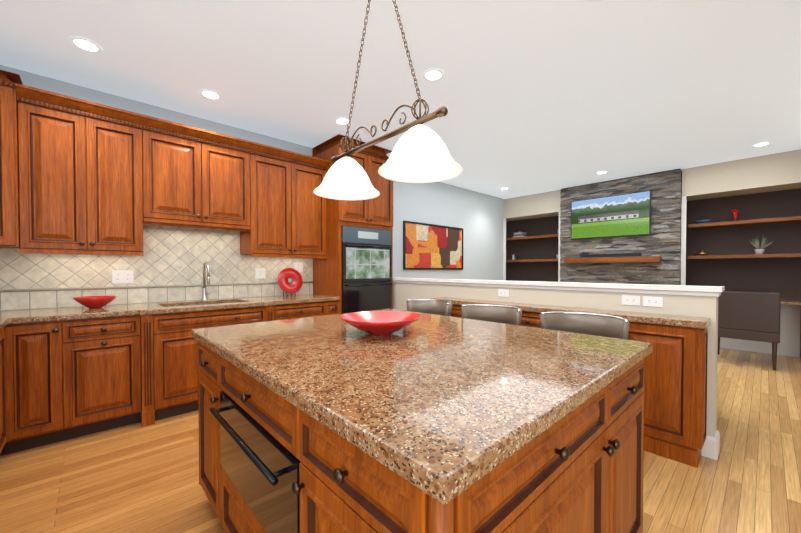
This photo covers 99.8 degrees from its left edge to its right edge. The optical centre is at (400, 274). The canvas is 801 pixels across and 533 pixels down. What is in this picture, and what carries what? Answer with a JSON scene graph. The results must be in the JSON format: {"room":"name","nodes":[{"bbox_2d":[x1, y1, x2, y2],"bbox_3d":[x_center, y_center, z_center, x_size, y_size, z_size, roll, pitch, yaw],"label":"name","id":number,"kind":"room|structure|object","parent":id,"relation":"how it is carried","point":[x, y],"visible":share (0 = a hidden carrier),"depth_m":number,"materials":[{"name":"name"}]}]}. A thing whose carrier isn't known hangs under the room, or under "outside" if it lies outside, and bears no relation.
{"room":"kitchen","nodes":[
{"label":"kitchen","id":0,"kind":"room"},
{"bbox_2d":[68,36,103,53],"bbox_3d":[-2.190,-1.592,2.348,0.182,0.005,0.182,1,1,38],"label":"recessed light","id":1,"kind":"object","parent":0,"point":[90,46],"depth_m":2.34,"materials":[{"name":"white plastic"}]},
{"bbox_2d":[199,89,221,99],"bbox_3d":[-1.699,-1.602,3.018,0.182,0.005,0.182,1,1,38],"label":"recessed light","id":2,"kind":"object","parent":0,"point":[209,94],"depth_m":3.01,"materials":[{"name":"white"}]},
{"bbox_2d":[334,117,349,124],"bbox_3d":[-0.612,-1.610,3.559,0.182,0.005,0.182,1,1,38],"label":"recessed light","id":3,"kind":"object","parent":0,"point":[343,121],"depth_m":3.55,"materials":[{"name":"white plastic"}]},
{"bbox_2d":[313,0,462,199],"bbox_3d":[-0.106,-1.014,1.653,0.364,1.142,0.924,-1,1,-43],"label":"pendant light","id":4,"kind":"object","parent":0,"point":[420,153],"visible":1,"depth_m":1.57,"materials":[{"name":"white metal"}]},
{"bbox_2d":[0,348,800,532],"bbox_3d":[1.375,1.244,1.719,10.600,0.060,8.700,-1,1,-43],"label":"floor","id":5,"kind":"structure","parent":0,"point":[135,478],"depth_m":2.01,"materials":[{"name":"beige wood"}]},
{"bbox_2d":[0,324,15,454],"bbox_3d":[-2.556,0.774,1.744,0.660,0.880,0.637,-1,1,-43],"label":"base cabinet","id":6,"kind":"object","parent":5,"relation":"on","point":[8,333],"depth_m":2.20,"materials":[{"name":"brown wood"}]},
{"bbox_2d":[16,321,59,451],"bbox_3d":[-2.682,0.763,2.498,0.280,0.880,0.660,-1,1,-43],"label":"base cabinet","id":7,"kind":"object","parent":5,"relation":"on","point":[37,343],"depth_m":2.30,"materials":[{"name":"brown wood"}]},
{"bbox_2d":[0,317,10,329],"bbox_3d":[-2.146,0.320,1.288,0.653,0.040,1.860,-1,1,-43],"label":"countertop","id":8,"kind":"structure","parent":7,"relation":"on","point":[4,322],"depth_m":2.11,"materials":[{"name":"stone"}]},
{"bbox_2d":[60,313,167,440],"bbox_3d":[-2.359,0.758,2.788,0.590,0.880,0.671,-1,1,-43],"label":"base cabinet","id":9,"kind":"object","parent":5,"relation":"on","point":[62,380],"depth_m":2.54,"materials":[{"name":"brown wood"}]},
{"bbox_2d":[152,320,237,424],"bbox_3d":[-1.858,0.864,3.232,0.890,0.656,0.700,-1,1,-43],"label":"base cabinet","id":10,"kind":"object","parent":5,"relation":"on","point":[174,359],"depth_m":2.80,"materials":[{"name":"brown wood"}]},
{"bbox_2d":[232,301,327,323],"bbox_3d":[-1.317,0.744,3.749,0.765,0.880,0.671,-1,1,-43],"label":"base cabinet","id":11,"kind":"object","parent":5,"relation":"on","point":[246,315],"depth_m":3.43,"materials":[{"name":"brown wood"}]},
{"bbox_2d":[0,294,339,323],"bbox_3d":[-2.062,0.294,3.042,3.154,0.040,0.690,-1,1,-43],"label":"countertop","id":12,"kind":"structure","parent":11,"relation":"on","point":[7,317],"depth_m":2.81,"materials":[{"name":"stone"}]},
{"bbox_2d":[72,296,116,307],"bbox_3d":[-2.503,0.232,2.767,0.280,0.091,0.280,-1,1,-43],"label":"bowl","id":13,"kind":"object","parent":12,"relation":"on","point":[94,301],"depth_m":2.71,"materials":[{"name":"red ceramic"}]},
{"bbox_2d":[201,261,215,299],"bbox_3d":[-1.931,0.070,3.423,0.133,0.396,0.215,-1,1,-43],"label":"faucet","id":14,"kind":"object","parent":12,"relation":"on","point":[204,292],"visible":1,"depth_m":3.44,"materials":[{"name":"silver metal"}]},
{"bbox_2d":[278,268,302,295],"bbox_3d":[-1.330,0.092,4.045,0.310,0.338,0.136,-1,1,-43],"label":"decorative plate","id":15,"kind":"object","parent":12,"relation":"on","point":[290,280],"visible":1,"depth_m":4.03,"materials":[{"name":"red ceramic"}]},
{"bbox_2d":[328,300,338,314],"bbox_3d":[-0.976,0.739,4.071,0.173,0.880,0.660,-1,1,-43],"label":"base cabinet","id":16,"kind":"object","parent":5,"relation":"on","point":[333,306],"depth_m":3.85,"materials":[{"name":"brown wood"}]},
{"bbox_2d":[312,134,392,313],"bbox_3d":[-0.591,-0.223,4.389,0.840,2.793,0.694,-1,1,-43],"label":"tall cabinet","id":17,"kind":"object","parent":5,"relation":"on","point":[353,270],"visible":0.56,"depth_m":4.13,"materials":[{"name":"brown wood"}]},
{"bbox_2d":[198,342,644,532],"bbox_3d":[-0.017,0.778,1.626,1.447,0.874,1.764,-1,1,-43],"label":"kitchen island","id":18,"kind":"object","parent":5,"relation":"on","point":[270,461],"visible":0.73,"depth_m":0.96,"materials":[{"name":"brown wood"}]},
{"bbox_2d":[191,309,652,503],"bbox_3d":[-0.008,0.317,1.627,1.400,0.044,1.740,-1,1,-43],"label":"island countertop","id":19,"kind":"structure","parent":18,"relation":"on","point":[441,409],"depth_m":0.98,"materials":[{"name":"stone"}]},
{"bbox_2d":[339,311,421,334],"bbox_3d":[-0.098,0.250,1.679,0.410,0.086,0.410,-1,1,-43],"label":"bowl","id":20,"kind":"object","parent":19,"relation":"on","point":[380,322],"depth_m":1.71,"materials":[{"name":"red ceramic"}]},
{"bbox_2d":[406,299,451,315],"bbox_3d":[0.225,0.728,3.236,0.523,0.930,0.551,-1,1,-43],"label":"stool","id":21,"kind":"object","parent":5,"relation":"on","point":[437,307],"visible":0.31,"depth_m":3.44,"materials":[{"name":"grey leather"}]},
{"bbox_2d":[451,304,461,317],"bbox_3d":[0.720,0.751,3.452,0.260,0.874,0.902,-1,1,-43],"label":"base cabinet","id":22,"kind":"object","parent":5,"relation":"on","point":[456,309],"depth_m":3.46,"materials":[{"name":"brown wood"}]},
{"bbox_2d":[430,297,710,328],"bbox_3d":[1.179,0.297,2.960,0.243,0.044,2.260,-1,1,-43],"label":"countertop","id":23,"kind":"structure","parent":22,"relation":"on","point":[681,321],"depth_m":2.48,"materials":[{"name":"stone"}]},
{"bbox_2d":[461,304,521,325],"bbox_3d":[0.693,0.735,2.729,0.523,0.930,0.551,-1,1,-43],"label":"stool","id":24,"kind":"object","parent":5,"relation":"on","point":[499,314],"visible":0.25,"depth_m":2.92,"materials":[{"name":"silver leather"}]},
{"bbox_2d":[521,311,540,327],"bbox_3d":[1.320,0.760,2.801,0.260,0.874,0.868,-1,1,-43],"label":"base cabinet","id":25,"kind":"object","parent":5,"relation":"on","point":[529,319],"depth_m":2.88,"materials":[{"name":"brown wood"}]},
{"bbox_2d":[540,312,629,339],"bbox_3d":[1.168,0.743,2.214,0.523,0.930,0.551,-1,1,-43],"label":"stool","id":26,"kind":"object","parent":5,"relation":"on","point":[604,325],"visible":0.33,"depth_m":2.38,"materials":[{"name":"silver leather"}]},
{"bbox_2d":[628,321,707,467],"bbox_3d":[1.773,0.768,2.310,0.260,0.874,0.468,-1,1,-43],"label":"base cabinet","id":27,"kind":"object","parent":5,"relation":"on","point":[675,397],"depth_m":2.18,"materials":[{"name":"brown wood"}]},
{"bbox_2d":[718,291,780,369],"bbox_3d":[4.587,0.698,4.497,0.600,0.950,0.620,-1,1,-43],"label":"desk chair","id":28,"kind":"object","parent":5,"relation":"on","point":[753,316],"visible":0.81,"depth_m":4.25,"materials":[{"name":"brown leather"}]},
{"bbox_2d":[800,311,800,359],"bbox_3d":[5.829,0.797,4.086,0.531,0.764,1.250,-1,1,-43],"label":"base cabinet","id":29,"kind":"object","parent":5,"relation":"on","point":[800,335],"visible":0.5,"depth_m":4.67,"materials":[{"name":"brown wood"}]},
{"bbox_2d":[781,300,800,305],"bbox_3d":[5.434,0.390,4.518,0.519,0.035,2.429,-1,1,-43],"label":"desk","id":30,"kind":"object","parent":29,"relation":"on","point":[790,302],"depth_m":4.49,"materials":[{"name":"wood"}]},
{"bbox_2d":[0,0,800,356],"bbox_3d":[1.500,-0.256,3.037,8.600,2.900,6.900,-1,1,-43],"label":"wall","id":31,"kind":"structure","parent":0,"point":[544,102],"depth_m":2.95,"materials":[{"name":"white paint"}]},
{"bbox_2d":[0,78,19,248],"bbox_3d":[-2.976,-0.761,2.358,0.426,1.129,0.435,-1,1,-43],"label":"upper cabinet","id":32,"kind":"object","parent":31,"relation":"attached to","point":[9,88],"depth_m":2.35,"materials":[{"name":"brown wood"}]},
{"bbox_2d":[20,94,147,253],"bbox_3d":[-2.576,-0.725,2.765,0.710,1.075,0.380,-1,1,-43],"label":"upper cabinet","id":33,"kind":"object","parent":31,"relation":"attached to","point":[79,176],"depth_m":2.62,"materials":[{"name":"brown wood"}]},
{"bbox_2d":[0,224,312,310],"bbox_3d":[-2.293,-0.120,3.283,3.160,0.778,0.023,-1,1,-43],"label":"backsplash","id":34,"kind":"structure","parent":31,"relation":"attached to","point":[167,266],"depth_m":3.22,"materials":[{"name":"tile"}]},
{"bbox_2d":[112,270,133,282],"bbox_3d":[-2.523,0.024,3.066,0.150,0.118,0.008,-1,1,-43],"label":"electrical outlet plate","id":35,"kind":"object","parent":34,"relation":"attached to","point":[122,276],"depth_m":3.06,"materials":[{"name":"white plastic"}]},
{"bbox_2d":[255,268,265,278],"bbox_3d":[-1.619,-0.009,3.900,0.115,0.118,0.008,-1,1,-43],"label":"electrical outlet plate","id":36,"kind":"object","parent":34,"relation":"attached to","point":[259,272],"depth_m":3.90,"materials":[{"name":"white plastic"}]},
{"bbox_2d":[294,263,302,271],"bbox_3d":[-1.273,-0.083,4.217,0.115,0.118,0.008,-1,1,-43],"label":"electrical outlet plate","id":37,"kind":"object","parent":34,"relation":"attached to","point":[297,266],"depth_m":4.21,"materials":[{"name":"white plastic"}]},
{"bbox_2d":[144,122,251,229],"bbox_3d":[-1.987,-0.881,3.305,0.890,0.780,0.380,-1,1,-43],"label":"upper cabinet","id":38,"kind":"object","parent":31,"relation":"attached to","point":[190,179],"depth_m":3.15,"materials":[{"name":"brown wood"}]},
{"bbox_2d":[236,150,326,257],"bbox_3d":[-1.334,-0.750,3.910,0.888,1.060,0.380,-1,1,-43],"label":"upper cabinet","id":39,"kind":"object","parent":31,"relation":"attached to","point":[289,220],"depth_m":3.75,"materials":[{"name":"brown wood"}]},
{"bbox_2d":[403,221,462,269],"bbox_3d":[0.625,-0.474,5.959,1.560,0.790,0.030,-1,1,-43],"label":"painting","id":40,"kind":"object","parent":31,"relation":"attached to","point":[426,246],"visible":0.98,"depth_m":5.88,"materials":[{"name":"multicoloured"}]},
{"bbox_2d":[422,69,444,81],"bbox_3d":[0.263,-1.598,2.713,0.182,0.005,0.182,1,1,38],"label":"recessed light","id":41,"kind":"object","parent":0,"point":[432,74],"depth_m":2.71,"materials":[{"name":"white"}]},
{"bbox_2d":[393,282,717,436],"bbox_3d":[0.830,0.640,3.629,0.140,1.090,3.759,-1,1,-43],"label":"wall","id":42,"kind":"structure","parent":0,"point":[686,305],"depth_m":2.70,"materials":[{"name":"beige paint"}]},
{"bbox_2d":[498,289,508,296],"bbox_3d":[1.012,0.185,3.314,0.008,0.072,0.115,-1,1,-43],"label":"electrical outlet plate","id":43,"kind":"object","parent":42,"relation":"attached to","point":[501,292],"depth_m":3.31,"materials":[{"name":"white plastic"}]},
{"bbox_2d":[393,277,724,459],"bbox_3d":[0.840,0.625,3.618,0.196,1.122,3.786,-1,1,-43],"label":"trim","id":44,"kind":"structure","parent":42,"relation":"attached to","point":[711,448],"depth_m":2.63,"materials":[{"name":"white wood"}]},
{"bbox_2d":[622,295,639,305],"bbox_3d":[1.731,0.197,2.535,0.008,0.072,0.115,-1,1,-43],"label":"electrical outlet plate","id":45,"kind":"object","parent":42,"relation":"attached to","point":[626,299],"depth_m":2.53,"materials":[{"name":"white plastic"}]},
{"bbox_2d":[643,296,662,306],"bbox_3d":[1.822,0.198,2.436,0.008,0.072,0.115,-1,1,-43],"label":"electrical outlet plate","id":46,"kind":"object","parent":42,"relation":"attached to","point":[647,300],"depth_m":2.43,"materials":[{"name":"white plastic"}]},
{"bbox_2d":[560,169,681,284],"bbox_3d":[3.925,-0.251,6.082,0.603,2.799,1.810,-1,1,-43],"label":"stone wall","id":47,"kind":"structure","parent":0,"point":[663,239],"depth_m":5.65,"materials":[{"name":"black stone"}]},
{"bbox_2d":[571,190,650,238],"bbox_3d":[3.636,-1.004,5.907,0.051,0.710,1.220,-1,1,-43],"label":"screen","id":48,"kind":"object","parent":47,"relation":"attached to","point":[628,214],"visible":0.96,"depth_m":5.83,"materials":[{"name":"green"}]},
{"bbox_2d":[564,256,661,262],"bbox_3d":[3.615,-0.245,5.838,0.189,0.095,1.430,-1,1,-43],"label":"mantel","id":49,"kind":"object","parent":47,"relation":"attached to","point":[635,259],"visible":1,"depth_m":5.69,"materials":[{"name":"brown wood"}]},
{"bbox_2d":[580,253,641,257],"bbox_3d":[3.619,-0.321,5.841,0.080,0.054,0.910,-1,1,-43],"label":"soundbar","id":50,"kind":"object","parent":49,"relation":"on","point":[613,255],"visible":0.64,"depth_m":5.77,"materials":[{"name":"black plastic"}]},
{"bbox_2d":[506,216,800,261],"bbox_3d":[4.280,-0.523,5.903,0.319,0.550,6.049,-1,1,-43],"label":"shelf","id":51,"kind":"object","parent":47,"relation":"attached to","point":[751,222],"visible":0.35,"depth_m":5.05,"materials":[{"name":"brown wood"}]},
{"bbox_2d":[512,254,557,259],"bbox_3d":[2.938,-0.380,7.346,0.100,0.120,1.072,-1,1,-43],"label":"decor","id":52,"kind":"object","parent":51,"relation":"on","point":[514,257],"visible":0.62,"depth_m":7.68,"materials":[{"name":"silver metal"}]},
{"bbox_2d":[696,250,708,255],"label":"decor","id":53,"kind":"object","parent":51,"relation":"on","point":[702,253],"depth_m":5.31,"materials":[{"name":"gold metal"}]},
{"bbox_2d":[695,220,710,223],"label":"bowl","id":54,"kind":"object","parent":51,"relation":"on","point":[699,221],"depth_m":5.28,"materials":[{"name":"blue"}]},
{"bbox_2d":[731,210,738,220],"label":"vase","id":55,"kind":"object","parent":51,"relation":"on","point":[734,213],"depth_m":5.05,"materials":[{"name":"red glass"}]},
{"bbox_2d":[750,236,771,253],"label":"decor","id":56,"kind":"object","parent":51,"relation":"on","point":[758,250],"depth_m":4.86,"materials":[{"name":"green plant"}]},
{"bbox_2d":[751,142,771,146],"bbox_3d":[4.513,-1.620,4.218,0.182,0.005,0.182,0,1,2],"label":"recessed light","id":57,"kind":"object","parent":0,"point":[763,143],"depth_m":4.22,"materials":[{"name":"white"}]}
]}

